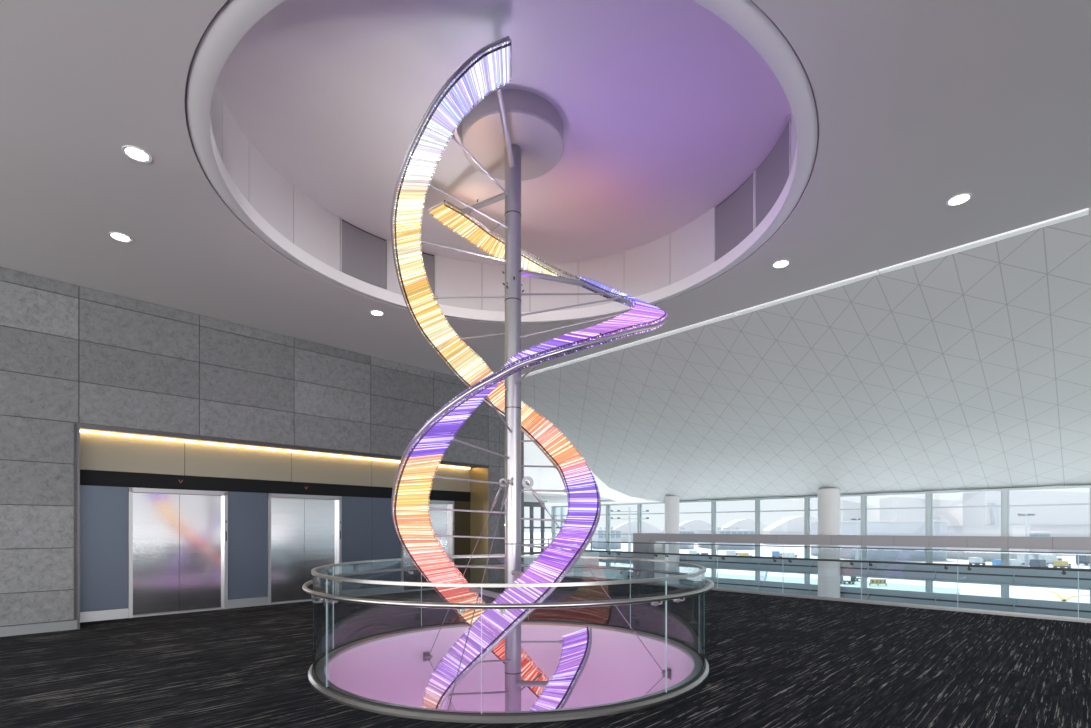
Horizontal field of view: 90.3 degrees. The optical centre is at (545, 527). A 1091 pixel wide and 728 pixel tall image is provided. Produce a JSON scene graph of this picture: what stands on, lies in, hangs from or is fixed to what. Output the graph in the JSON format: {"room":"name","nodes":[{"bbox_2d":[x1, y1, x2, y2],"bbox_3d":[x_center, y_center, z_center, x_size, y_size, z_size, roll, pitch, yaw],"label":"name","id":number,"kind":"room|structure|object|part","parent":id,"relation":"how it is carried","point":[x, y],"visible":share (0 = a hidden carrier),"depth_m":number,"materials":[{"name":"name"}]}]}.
{"room":"airport terminal","nodes":[
{"label":"airport terminal","id":0,"kind":"room"},
{"bbox_2d":[0,267,523,628],"bbox_3d":[-7.330,-1.065,9.265,2.012,5.170,17.110,0,0,45],"label":"wall","id":1,"kind":"structure","parent":0,"point":[71,354],"depth_m":9.33,"materials":[{"name":"grey stone"}]},
{"bbox_3d":[-7.299,-0.030,8.413,0.070,3.100,0.762,0,0,-45],"label":"return panel","id":2,"kind":"part","parent":1,"relation":"part of","materials":[{"name":"grey metal"}]},
{"bbox_2d":[128,480,227,617],"bbox_3d":[-6.554,0.329,9.733,0.188,2.381,1.490,0,0,45],"label":"door","id":3,"kind":"structure","parent":1,"relation":"in","point":[178,539],"depth_m":9.73,"materials":[{"name":"silver metal"}]},
{"bbox_3d":[-6.564,1.510,9.743,0.160,0.020,1.380,0,0,45],"label":"sill","id":4,"kind":"part","parent":3,"relation":"part of","materials":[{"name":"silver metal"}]},
{"bbox_3d":[-5.493,0.330,10.765,0.050,2.040,5.824,0,0,45],"label":"blue grey panel","id":5,"kind":"part","parent":1,"relation":"part of","materials":[{"name":"blue"}]},
{"bbox_2d":[0,581,504,636],"bbox_3d":[-6.655,1.451,8.597,0.112,0.138,17.120,0,0,45],"label":"baseboard","id":6,"kind":"structure","parent":1,"relation":"attached to","point":[72,624],"depth_m":7.86,"materials":[{"name":"silver metal"}]},
{"bbox_3d":[-4.771,-1.252,11.486,0.050,0.615,7.862,0,0,45],"label":"fascia panel","id":7,"kind":"part","parent":1,"relation":"part of","materials":[{"name":"beige"}]},
{"bbox_3d":[-4.491,-1.545,11.227,0.754,0.070,7.900,0,0,45],"label":"alcove head trim","id":8,"kind":"part","parent":1,"relation":"part of","materials":[{"name":"grey metal"}]},
{"bbox_2d":[265,486,341,604],"bbox_3d":[-4.998,0.329,11.289,0.188,2.381,1.490,0,0,45],"label":"door","id":9,"kind":"structure","parent":1,"relation":"in","point":[304,532],"depth_m":11.24,"materials":[{"name":"silver metal"}]},
{"bbox_3d":[-5.008,1.510,11.299,0.160,0.020,1.380,0,0,45],"label":"sill","id":10,"kind":"part","parent":9,"relation":"part of","materials":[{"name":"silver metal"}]},
{"bbox_2d":[401,499,453,592],"bbox_3d":[-2.916,0.329,13.371,0.188,2.381,1.500,0,0,45],"label":"door","id":11,"kind":"structure","parent":1,"relation":"in","point":[442,522],"depth_m":13.58,"materials":[{"name":"silver metal"}]},
{"bbox_3d":[-2.926,1.510,13.381,0.160,0.020,1.390,0,0,45],"label":"sill","id":12,"kind":"part","parent":11,"relation":"part of","materials":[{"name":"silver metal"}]},
{"bbox_3d":[-2.180,0.415,14.078,0.050,2.210,0.540,0,0,45],"label":"bronze panel","id":13,"kind":"part","parent":1,"relation":"part of","materials":[{"name":"brown"}]},
{"bbox_3d":[-1.699,-0.022,14.021,0.750,3.085,0.060,0,0,45],"label":"gold return panel","id":14,"kind":"part","parent":1,"relation":"part of","materials":[{"name":"beige"}]},
{"bbox_2d":[210,85,796,311],"bbox_3d":[-0.387,-4.225,6.460,6.480,0.950,6.480,0,0,0],"label":"wall","id":15,"kind":"structure","parent":0,"point":[364,256],"depth_m":8.17,"materials":[{"name":"white painted plaster"}]},
{"bbox_2d":[184,0,818,322],"bbox_3d":[-0.387,-3.705,6.460,6.480,0.170,6.480,0,0,0],"label":"trim","id":16,"kind":"structure","parent":15,"relation":"attached to","point":[236,18],"depth_m":5.22,"materials":[{"name":"white paint"}]},
{"bbox_3d":[0.103,-4.235,7.858,6.189,0.770,1.551,0,0,19],"label":"grille panel","id":17,"kind":"part","parent":15,"relation":"part of","materials":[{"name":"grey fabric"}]},
{"bbox_2d":[216,0,791,265],"bbox_3d":[-0.387,-4.720,6.460,6.424,0.140,6.424,0,0,0],"label":"ceiling","id":18,"kind":"structure","parent":0,"point":[666,110],"depth_m":6.03,"materials":[{"name":"white paint"}]},
{"bbox_2d":[325,628,692,710],"bbox_3d":[-0.387,2.680,6.460,4.560,2.280,4.560,0,0,0],"label":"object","id":19,"kind":"structure","parent":0,"point":[617,667],"depth_m":7.98,"materials":[{"name":"white paint"}]},
{"bbox_2d":[423,481,504,709],"bbox_3d":[-1.118,1.429,7.279,0.120,3.990,2.006,0,0,-40],"label":"cable","id":20,"kind":"object","parent":19,"relation":"attached to","point":[427,656],"visible":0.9,"depth_m":7.44,"materials":[{"name":"silver metal"}]},
{"bbox_2d":[448,480,511,709],"bbox_3d":[-0.671,1.429,5.400,0.120,3.990,2.005,0,0,15],"label":"cable","id":21,"kind":"object","parent":19,"relation":"attached to","point":[508,483],"visible":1,"depth_m":5.57,"materials":[{"name":"silver metal"}]},
{"bbox_2d":[525,481,670,694],"bbox_3d":[0.661,1.429,6.787,2.005,3.991,0.120,0,0,-17],"label":"cable","id":22,"kind":"object","parent":19,"relation":"attached to","point":[526,482],"visible":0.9,"depth_m":6.87,"materials":[{"name":"silver metal"}]},
{"bbox_2d":[0,0,1090,380],"bbox_3d":[3.803,-3.775,-4.603,36.197,0.250,18.667,0,0,45],"label":"ceiling","id":23,"kind":"structure","parent":0,"point":[922,104],"depth_m":5.41,"materials":[{"name":"white paint"}]},
{"bbox_2d":[108,232,131,242],"bbox_3d":[-5.331,-3.648,6.811,0.236,0.012,0.236,0,0,0],"label":"recessed light","id":24,"kind":"object","parent":23,"relation":"in","point":[115,235],"visible":1,"depth_m":6.81,"materials":[{"name":"white paint"}]},
{"bbox_2d":[122,145,151,162],"bbox_3d":[-3.987,-3.648,5.299,0.236,0.012,0.236,0,0,0],"label":"recessed light","id":25,"kind":"object","parent":23,"relation":"in","point":[134,153],"visible":1,"depth_m":5.30,"materials":[{"name":"white paint"}]},
{"bbox_2d":[370,310,383,315],"bbox_3d":[-2.861,-3.648,9.218,0.236,0.012,0.236,0,0,0],"label":"recessed light","id":26,"kind":"object","parent":23,"relation":"in","point":[373,312],"visible":1,"depth_m":9.22,"materials":[{"name":"white paint"}]},
{"bbox_2d":[772,260,789,268],"bbox_3d":[3.256,-3.648,7.507,0.236,0.012,0.236,0,0,0],"label":"recessed light","id":27,"kind":"object","parent":23,"relation":"in","point":[779,264],"visible":1,"depth_m":7.51,"materials":[{"name":"white paint"}]},
{"bbox_2d":[503,208,1087,382],"bbox_3d":[10.005,-3.788,2.490,36.042,0.325,0.163,0,0,45],"label":"trim","id":28,"kind":"structure","parent":23,"relation":"attached to","point":[1083,212],"depth_m":7.96,"materials":[{"name":"white metal"}]},
{"bbox_2d":[946,193,971,205],"bbox_3d":[4.594,-3.648,6.033,0.236,0.012,0.236,0,0,0],"label":"recessed light","id":29,"kind":"object","parent":23,"relation":"in","point":[959,199],"visible":1,"depth_m":6.03,"materials":[{"name":"white paint"}]},
{"bbox_2d":[0,576,1090,727],"bbox_3d":[5.128,1.795,-3.377,36.056,0.550,22.273,0,0,45],"label":"floor","id":30,"kind":"structure","parent":0,"point":[773,661],"depth_m":5.96,"materials":[{"name":"carpet"}]},
{"bbox_2d":[302,555,713,722],"bbox_3d":[-0.387,1.004,6.460,4.573,1.132,4.573,0,0,9],"label":"glass balustrade","id":31,"kind":"object","parent":30,"relation":"on","point":[317,678],"visible":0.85,"depth_m":4.84,"materials":[{"name":"silver metal"}]},
{"bbox_3d":[-2.370,0.965,5.758,0.177,1.010,1.673,0,0,-20],"label":"glass panel","id":32,"kind":"part","parent":31,"relation":"part of","materials":[{"name":"clear glass"}]},
{"bbox_3d":[-0.387,0.605,6.460,4.574,0.043,4.574,0,0,0],"label":"handrail","id":33,"kind":"part","parent":31,"relation":"part of","materials":[{"name":"silver metal"}]},
{"bbox_3d":[1.512,0.965,5.554,0.177,1.010,1.673,0,0,25],"label":"glass panel","id":34,"kind":"part","parent":31,"relation":"part of","materials":[{"name":"clear glass"}]},
{"bbox_2d":[521,492,609,502],"bbox_3d":[-3.450,-1.140,20.800,8.132,0.080,9.687,0,0,45],"label":"ceiling","id":35,"kind":"structure","parent":0,"point":[528,496],"depth_m":20.25,"materials":[{"name":"white paint"}]},
{"bbox_2d":[524,552,628,579],"bbox_3d":[-0.525,1.710,17.525,0.636,1.620,9.900,0,0,45],"label":"wall","id":36,"kind":"structure","parent":0,"point":[602,573],"depth_m":19.71,"materials":[{"name":"white paint"}]},
{"bbox_2d":[524,538,591,549],"bbox_3d":[-0.742,0.639,17.658,0.044,0.562,6.952,0,0,45],"label":"guard rail","id":37,"kind":"object","parent":36,"relation":"on","point":[548,543],"visible":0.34,"depth_m":18.31,"materials":[{"name":"silver metal"}]},
{"bbox_2d":[544,574,1090,622],"bbox_3d":[11.745,1.755,5.745,39.598,0.530,0.155,0,0,45],"label":"trim","id":38,"kind":"structure","parent":36,"relation":"attached to","point":[1014,615],"depth_m":10.76,"materials":[{"name":"grey metal"}]},
{"bbox_2d":[573,541,1090,620],"bbox_3d":[9.186,0.945,8.234,23.615,1.094,0.156,0,0,45],"label":"glass balustrade","id":39,"kind":"object","parent":38,"relation":"on","point":[1063,570],"visible":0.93,"depth_m":10.81,"materials":[{"name":"clear glass"}]},
{"bbox_3d":[9.145,0.675,8.195,23.610,0.044,0.044,0,0,45],"label":"handrail","id":40,"kind":"part","parent":39,"relation":"part of","materials":[{"name":"grey metal"}]},
{"bbox_2d":[551,485,1090,618],"bbox_3d":[14.269,2.585,9.711,39.838,7.070,0.538,0,0,45],"label":"window","id":41,"kind":"structure","parent":36,"relation":"in","point":[1005,577],"depth_m":14.38,"materials":[{"name":"clear glass"}]},
{"bbox_2d":[524,502,565,554],"bbox_3d":[-0.086,0.210,23.593,2.750,2.620,0.113,0,0,-45],"label":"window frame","id":42,"kind":"structure","parent":41,"relation":"attached to","point":[531,505],"depth_m":23.21,"materials":[{"name":"grey metal"}]},
{"bbox_2d":[524,427,651,502],"bbox_3d":[-0.335,-2.098,19.574,6.319,2.231,6.819,0,0,45],"label":"ceiling","id":43,"kind":"structure","parent":0,"point":[544,478],"depth_m":18.42,"materials":[{"name":"white paint"}]},
{"bbox_2d":[521,208,1090,501],"bbox_3d":[13.167,-2.328,5.167,35.875,2.779,8.322,0,0,45],"label":"ceiling","id":44,"kind":"structure","parent":0,"point":[970,369],"depth_m":10.82,"materials":[{"name":"tile"}]},
{"bbox_2d":[524,532,1089,602],"bbox_3d":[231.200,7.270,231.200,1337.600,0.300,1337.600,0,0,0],"label":"ground","id":45,"kind":"structure","parent":0,"point":[1023,592],"depth_m":86.88,"materials":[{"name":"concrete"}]},
{"bbox_2d":[592,527,621,548],"bbox_3d":[21.805,3.386,197.450,8.236,7.468,25.500,0,0,0],"label":"building","id":46,"kind":"object","parent":45,"relation":"on","point":[600,540],"visible":0.71,"depth_m":185.01,"materials":[{"name":"grey"}]},
{"bbox_2d":[611,507,648,551],"bbox_3d":[17.017,1.433,110.000,7.880,11.374,0.700,0,0,0],"label":"floodlight mast","id":47,"kind":"object","parent":45,"relation":"on","point":[629,511],"visible":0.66,"depth_m":109.83,"materials":[{"name":"grey metal"}]},
{"bbox_2d":[613,521,662,542],"bbox_3d":[43.812,1.884,263.750,26.456,10.472,8.500,0,0,0],"label":"terminal building","id":48,"kind":"object","parent":45,"relation":"on","point":[646,527],"visible":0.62,"depth_m":260.02,"materials":[{"name":"white"}]},
{"bbox_2d":[662,527,694,548],"bbox_3d":[48.039,3.471,197.450,5.511,7.298,25.500,0,0,0],"label":"building","id":49,"kind":"object","parent":45,"relation":"on","point":[685,545],"visible":0.43,"depth_m":185.01,"materials":[{"name":"grey"}]},
{"bbox_2d":[689,550,698,553],"bbox_3d":[35.289,6.187,129.000,2.120,1.853,1.600,0,0,0],"label":"truck","id":50,"kind":"object","parent":45,"relation":"on","point":[690,551],"visible":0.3,"depth_m":128.20,"materials":[{"name":"white"}]},
{"bbox_2d":[679,520,710,542],"bbox_3d":[72.541,1.645,263.750,24.541,10.951,8.500,0,0,0],"label":"terminal building","id":51,"kind":"object","parent":45,"relation":"on","point":[695,525],"visible":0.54,"depth_m":260.02,"materials":[{"name":"white"}]},
{"bbox_2d":[697,527,754,548],"bbox_3d":[63.481,3.457,192.450,12.334,7.326,25.500,0,0,0],"label":"building","id":52,"kind":"object","parent":45,"relation":"on","point":[726,530],"visible":0.58,"depth_m":180.02,"materials":[{"name":"grey"}]},
{"bbox_2d":[726,551,737,555],"bbox_3d":[44.316,6.249,129.003,2.120,1.729,1.600,0,0,-14],"label":"truck","id":53,"kind":"object","parent":45,"relation":"on","point":[733,553],"visible":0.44,"depth_m":128.25,"materials":[{"name":"white"}]},
{"bbox_2d":[722,519,766,533],"bbox_3d":[93.232,1.488,253.750,24.541,11.264,8.500,0,0,0],"label":"terminal building","id":54,"kind":"object","parent":45,"relation":"on","point":[743,524],"visible":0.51,"depth_m":250.00,"materials":[{"name":"white"}]},
{"bbox_2d":[738,553,751,555],"bbox_3d":[44.098,6.311,120.000,2.540,1.605,1.600,0,0,0],"label":"truck","id":55,"kind":"object","parent":45,"relation":"on","point":[739,554],"visible":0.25,"depth_m":119.19,"materials":[{"name":"yellow metal"}]},
{"bbox_2d":[760,572,767,580],"bbox_3d":[24.824,5.713,62.297,1.080,2.803,2.160,0,0,33],"label":"stairs","id":56,"kind":"structure","parent":45,"relation":"on","point":[765,573],"depth_m":62.28,"materials":[{"name":"blue"}]},
{"bbox_2d":[772,551,781,556],"bbox_3d":[55.007,6.311,128.997,2.120,1.605,1.600,0,0,14],"label":"truck","id":57,"kind":"object","parent":45,"relation":"on","point":[774,553],"visible":0.83,"depth_m":128.28,"materials":[{"name":"blue metal"}]},
{"bbox_2d":[762,516,817,544],"bbox_3d":[110.341,1.019,233.750,31.097,12.203,8.500,0,0,0],"label":"terminal building","id":58,"kind":"object","parent":45,"relation":"on","point":[791,525],"visible":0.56,"depth_m":230.03,"materials":[{"name":"white"}]},
{"bbox_2d":[783,552,796,557],"bbox_3d":[54.043,6.249,120.002,2.540,1.729,1.600,0,0,-14],"label":"truck","id":59,"kind":"object","parent":45,"relation":"on","point":[785,554],"visible":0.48,"depth_m":119.28,"materials":[{"name":"white metal"}]},
{"bbox_2d":[700,573,959,593],"bbox_3d":[34.191,7.090,72.246,28.380,0.020,27.336,0,0,0],"label":"marking","id":60,"kind":"structure","parent":45,"relation":"on","point":[893,586],"depth_m":68.05,"materials":[{"name":"grey paint"}]},
{"bbox_2d":[840,576,855,583],"bbox_3d":[38.334,6.556,69.039,1.600,1.113,1.000,0,0,0],"label":"cart","id":61,"kind":"object","parent":60,"relation":"on","point":[853,579],"visible":0.83,"depth_m":68.85,"materials":[{"name":"grey metal"}]},
{"bbox_2d":[869,579,886,585],"bbox_3d":[40.817,6.695,66.650,2.080,0.850,0.215,0,0,0],"label":"sign","id":62,"kind":"object","parent":60,"relation":"on","point":[872,581],"visible":0.95,"depth_m":66.55,"materials":[{"name":"yellow"}]},
{"bbox_3d":[40.817,6.570,66.658,1.900,0.600,0.200,0,0,0],"label":"sign panel","id":63,"kind":"part","parent":62,"relation":"part of","materials":[{"name":"brown"}]},
{"bbox_2d":[851,519,860,559],"bbox_3d":[65.971,2.563,115.000,2.400,9.114,0.700,0,0,0],"label":"floodlight mast","id":64,"kind":"object","parent":45,"relation":"on","point":[856,550],"visible":0.79,"depth_m":114.82,"materials":[{"name":"grey metal"}]},
{"bbox_2d":[840,500,879,520],"bbox_3d":[103.775,-0.952,178.750,16.392,16.144,8.500,0,0,0],"label":"terminal building","id":65,"kind":"object","parent":45,"relation":"on","point":[845,515],"visible":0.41,"depth_m":174.99,"materials":[{"name":"white"}]},
{"bbox_2d":[810,520,948,559],"bbox_3d":[79.779,2.722,132.450,18.301,8.796,25.500,0,0,0],"label":"building","id":66,"kind":"object","parent":45,"relation":"on","point":[874,527],"visible":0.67,"depth_m":120.01,"materials":[{"name":"grey"}]},
{"bbox_2d":[880,497,962,525],"bbox_3d":[118.423,-1.093,166.750,27.016,16.426,8.500,0,0,0],"label":"terminal building","id":67,"kind":"object","parent":45,"relation":"on","point":[954,515],"visible":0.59,"depth_m":162.99,"materials":[{"name":"white"}]},
{"bbox_2d":[969,557,985,564],"bbox_3d":[82.655,6.373,104.000,2.120,1.481,1.600,0,0,0],"label":"truck","id":68,"kind":"object","parent":45,"relation":"on","point":[972,560],"visible":0.89,"depth_m":103.25,"materials":[{"name":"white metal"}]},
{"bbox_2d":[947,525,1031,560],"bbox_3d":[97.202,3.283,123.450,4.079,7.674,25.500,0,0,0],"label":"building","id":69,"kind":"object","parent":45,"relation":"on","point":[977,530],"visible":0.31,"depth_m":118.23,"materials":[{"name":"white"}]},
{"bbox_2d":[992,559,1000,565],"bbox_3d":[79.533,6.311,94.996,1.715,1.605,1.600,0,0,14],"label":"truck","id":70,"kind":"object","parent":45,"relation":"on","point":[994,561],"visible":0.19,"depth_m":94.86,"materials":[{"name":"blue metal"}]},
{"bbox_2d":[1009,559,1024,565],"bbox_3d":[82.151,6.311,94.998,2.120,1.605,1.600,0,0,14],"label":"truck","id":71,"kind":"object","parent":45,"relation":"on","point":[1012,562],"visible":0.46,"depth_m":94.31,"materials":[{"name":"white metal"}]},
{"bbox_2d":[963,490,1089,553],"bbox_3d":[151.105,-1.827,153.750,59.992,17.894,8.500,0,0,0],"label":"sky","id":72,"kind":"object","parent":45,"relation":"on","point":[1070,520],"visible":0.57,"depth_m":150.01,"materials":[{"name":"white"}]},
{"bbox_2d":[988,504,998,524],"bbox_3d":[123.328,-1.921,150.500,2.439,9.330,3.000,0,0,0],"label":"facade fin","id":73,"kind":"object","parent":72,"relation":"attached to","point":[994,511],"visible":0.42,"depth_m":148.99,"materials":[{"name":"grey"}]},
{"bbox_2d":[1018,514,1034,566],"bbox_3d":[87.696,2.270,99.000,2.800,9.699,0.700,0,0,0],"label":"floodlight mast","id":74,"kind":"object","parent":45,"relation":"on","point":[1026,555],"visible":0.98,"depth_m":98.84,"materials":[{"name":"grey metal"}]},
{"bbox_2d":[1017,555,1036,564],"bbox_3d":[92.231,6.125,104.000,2.540,1.977,1.600,0,0,0],"label":"truck","id":75,"kind":"object","parent":45,"relation":"on","point":[1019,557],"visible":0.21,"depth_m":103.55,"materials":[{"name":"white metal"}]},
{"bbox_2d":[1030,559,1048,566],"bbox_3d":[86.349,6.311,95.003,2.120,1.605,1.600,0,0,-14],"label":"truck","id":76,"kind":"object","parent":45,"relation":"on","point":[1033,562],"visible":0.77,"depth_m":94.42,"materials":[{"name":"grey metal"}]},
{"bbox_2d":[1030,531,1051,558],"bbox_3d":[101.996,3.476,124.450,4.525,7.289,25.500,0,0,0],"label":"building","id":77,"kind":"object","parent":45,"relation":"on","point":[1032,533],"visible":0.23,"depth_m":112.00,"materials":[{"name":"grey"}]},
{"bbox_2d":[1038,555,1061,563],"bbox_3d":[96.636,6.125,103.998,2.960,1.977,1.600,0,0,14],"label":"truck","id":78,"kind":"object","parent":45,"relation":"on","point":[1049,559],"visible":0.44,"depth_m":103.35,"materials":[{"name":"white metal"}]},
{"bbox_2d":[1036,588,1066,601],"bbox_3d":[53.299,7.098,56.727,1.329,0.015,18.192,0,0,35],"label":"marking","id":79,"kind":"structure","parent":45,"relation":"on","point":[1057,594],"depth_m":57.89,"materials":[{"name":"yellow paint"}]},
{"bbox_2d":[1053,561,1070,567],"bbox_3d":[90.381,6.435,95.000,1.715,1.357,1.600,0,0,0],"label":"truck","id":80,"kind":"object","parent":45,"relation":"on","point":[1062,564],"visible":0.86,"depth_m":94.33,"materials":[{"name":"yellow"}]},
{"bbox_2d":[1062,595,1087,600],"bbox_3d":[51.439,7.098,53.776,15.244,0.015,1.693,0,0,-28],"label":"marking","id":81,"kind":"structure","parent":45,"relation":"on","point":[1070,597],"depth_m":55.39,"materials":[{"name":"yellow paint"}]},
{"bbox_2d":[1076,554,1089,565],"bbox_3d":[103.531,6.063,104.003,2.960,2.101,1.600,0,0,-14],"label":"truck","id":82,"kind":"object","parent":45,"relation":"on","point":[1084,559],"visible":0.93,"depth_m":103.18,"materials":[{"name":"grey metal"}]},
{"bbox_3d":[6.000,6.270,9.000,82.000,0.300,82.000,0,0,0],"label":"floor","id":83,"kind":"structure","parent":0,"visible":0},
{"bbox_2d":[390,36,667,710],"bbox_3d":[-0.191,0.685,6.401,3.127,10.870,3.080,0,0,0],"label":"sculpture","id":84,"kind":"object","parent":83,"relation":"on","point":[513,136],"visible":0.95,"depth_m":6.22,"materials":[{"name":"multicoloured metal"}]},
{"bbox_3d":[-0.971,-3.248,6.364,1.012,0.179,0.040,0,0,-9],"label":"support rod","id":85,"kind":"part","parent":84,"relation":"part of","materials":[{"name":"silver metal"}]},
{"bbox_3d":[-0.913,-0.201,6.331,0.910,0.073,0.040,0,0,-14],"label":"support rod","id":86,"kind":"part","parent":84,"relation":"part of","materials":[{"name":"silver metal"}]},
{"bbox_3d":[-0.869,-3.631,6.125,1.003,0.189,0.040,0,0,-35],"label":"support rod","id":87,"kind":"part","parent":84,"relation":"part of","materials":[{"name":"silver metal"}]},
{"bbox_3d":[-0.851,-0.542,6.170,0.920,0.079,0.040,0,0,-32],"label":"support rod","id":88,"kind":"part","parent":84,"relation":"part of","materials":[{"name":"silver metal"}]},
{"bbox_3d":[-0.931,-2.808,6.604,0.954,0.127,0.040,0,0,15],"label":"support rod","id":89,"kind":"part","parent":84,"relation":"part of","materials":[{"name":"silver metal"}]},
{"bbox_3d":[-0.904,0.106,6.475,0.859,0.071,0.040,0,0,2],"label":"support rod","id":90,"kind":"part","parent":84,"relation":"part of","materials":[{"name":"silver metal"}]},
{"bbox_3d":[-0.853,0.336,6.626,0.815,0.069,0.040,0,0,20],"label":"support rod","id":91,"kind":"part","parent":84,"relation":"part of","materials":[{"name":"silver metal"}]},
{"bbox_3d":[-0.762,1.858,6.107,0.860,0.183,0.040,0,0,-43],"label":"support rod","id":92,"kind":"part","parent":84,"relation":"part of","materials":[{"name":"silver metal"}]},
{"bbox_3d":[-0.708,-0.871,5.964,0.040,0.133,1.009,0,0,33],"label":"support rod","id":93,"kind":"part","parent":84,"relation":"part of","materials":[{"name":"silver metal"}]},
{"bbox_3d":[-0.818,0.481,6.687,0.798,0.041,0.040,0,0,28],"label":"support rod","id":94,"kind":"part","parent":84,"relation":"part of","materials":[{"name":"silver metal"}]},
{"bbox_3d":[-0.706,-3.962,5.952,0.040,0.143,1.027,0,0,32],"label":"support rod","id":95,"kind":"part","parent":84,"relation":"part of","materials":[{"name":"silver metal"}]},
{"bbox_3d":[-0.790,-2.413,6.836,0.932,0.186,0.040,0,0,43],"label":"support rod","id":96,"kind":"part","parent":84,"relation":"part of","materials":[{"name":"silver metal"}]},
{"bbox_3d":[-0.566,1.459,5.959,0.040,0.220,0.895,0,0,20],"label":"support rod","id":97,"kind":"part","parent":84,"relation":"part of","materials":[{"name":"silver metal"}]},
{"bbox_3d":[-0.591,-3.950,7.048,0.040,0.354,1.079,0,0,-19],"label":"support rod","id":98,"kind":"part","parent":84,"relation":"part of","materials":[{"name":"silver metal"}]},
{"bbox_3d":[-0.500,-1.222,5.838,0.040,0.221,1.094,0,0,10],"label":"support rod","id":99,"kind":"part","parent":84,"relation":"part of","materials":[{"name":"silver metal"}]},
{"bbox_3d":[-0.066,-1.773,5.826,0.040,0.181,1.249,0,0,-27],"label":"support rod","id":100,"kind":"part","parent":84,"relation":"part of","materials":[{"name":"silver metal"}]},
{"bbox_3d":[-0.217,-0.545,6.520,0.150,0.150,0.024,0,0,-19],"label":"cable ring plate","id":101,"kind":"part","parent":84,"relation":"part of","materials":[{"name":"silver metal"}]},
{"bbox_3d":[-0.247,-1.106,6.906,0.040,0.155,0.764,0,0,17],"label":"support rod","id":102,"kind":"part","parent":84,"relation":"part of","materials":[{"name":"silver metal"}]},
{"bbox_3d":[-0.206,1.977,6.906,0.040,0.071,0.787,0,0,22],"label":"support rod","id":103,"kind":"part","parent":84,"relation":"part of","materials":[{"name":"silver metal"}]},
{"bbox_3d":[-0.146,0.209,6.152,0.040,0.062,0.607,0,0,-38],"label":"support rod","id":104,"kind":"part","parent":84,"relation":"part of","materials":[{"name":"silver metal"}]},
{"bbox_3d":[-0.078,-0.761,6.701,0.609,0.069,0.040,0,0,-38],"label":"support rod","id":105,"kind":"part","parent":84,"relation":"part of","materials":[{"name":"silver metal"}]},
{"bbox_3d":[-0.039,1.344,6.420,0.525,0.050,0.040,0,0,7],"label":"support rod","id":106,"kind":"part","parent":84,"relation":"part of","materials":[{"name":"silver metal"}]},
{"bbox_3d":[-0.030,-0.095,6.305,0.604,0.070,0.040,0,0,23],"label":"support rod","id":107,"kind":"part","parent":84,"relation":"part of","materials":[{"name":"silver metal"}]},
{"bbox_3d":[-0.013,-0.446,6.495,0.576,0.041,0.040,0,0,-5],"label":"support rod","id":108,"kind":"part","parent":84,"relation":"part of","materials":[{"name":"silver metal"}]},
{"bbox_3d":[0.240,-2.934,6.810,1.268,0.307,0.040,0,0,-29],"label":"support rod","id":109,"kind":"part","parent":84,"relation":"part of","materials":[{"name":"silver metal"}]},
{"bbox_3d":[0.310,-2.733,6.699,1.307,0.417,0.040,0,0,-19],"label":"support rod","id":110,"kind":"part","parent":84,"relation":"part of","materials":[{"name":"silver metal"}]},
{"bbox_3d":[0.343,-2.347,6.268,1.339,0.210,0.040,0,0,15],"label":"support rod","id":111,"kind":"part","parent":84,"relation":"part of","materials":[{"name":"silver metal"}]},
{"bbox_2d":[665,496,678,583],"bbox_3d":[4.460,2.506,19.140,0.510,7.229,0.510,0,0,0],"label":"column","id":112,"kind":"structure","parent":83,"relation":"on","point":[671,502],"depth_m":18.91,"materials":[{"name":"white paint"}]},
{"bbox_2d":[818,488,839,597],"bbox_3d":[8.090,2.504,15.500,0.574,7.231,0.574,0,0,0],"label":"column","id":113,"kind":"structure","parent":83,"relation":"on","point":[829,498],"depth_m":15.25,"materials":[{"name":"white paint"}]},
{"bbox_2d":[633,533,1090,582],"bbox_3d":[11.568,3.143,8.182,24.711,5.955,0.354,0,0,45],"label":"beam","id":114,"kind":"structure","parent":83,"relation":"on","point":[1004,542],"depth_m":12.56,"materials":[{"name":"grey metal"}]},
{"bbox_3d":[3.039,3.260,16.711,0.353,5.720,0.588,0,0,-45],"label":"leg","id":115,"kind":"part","parent":114,"relation":"part of","materials":[{"name":"grey metal"}]},
{"bbox_3d":[3.496,3.290,16.379,0.385,5.660,0.177,0,0,45],"label":"white panel","id":116,"kind":"part","parent":114,"relation":"part of","materials":[{"name":"white paint"}]}
]}

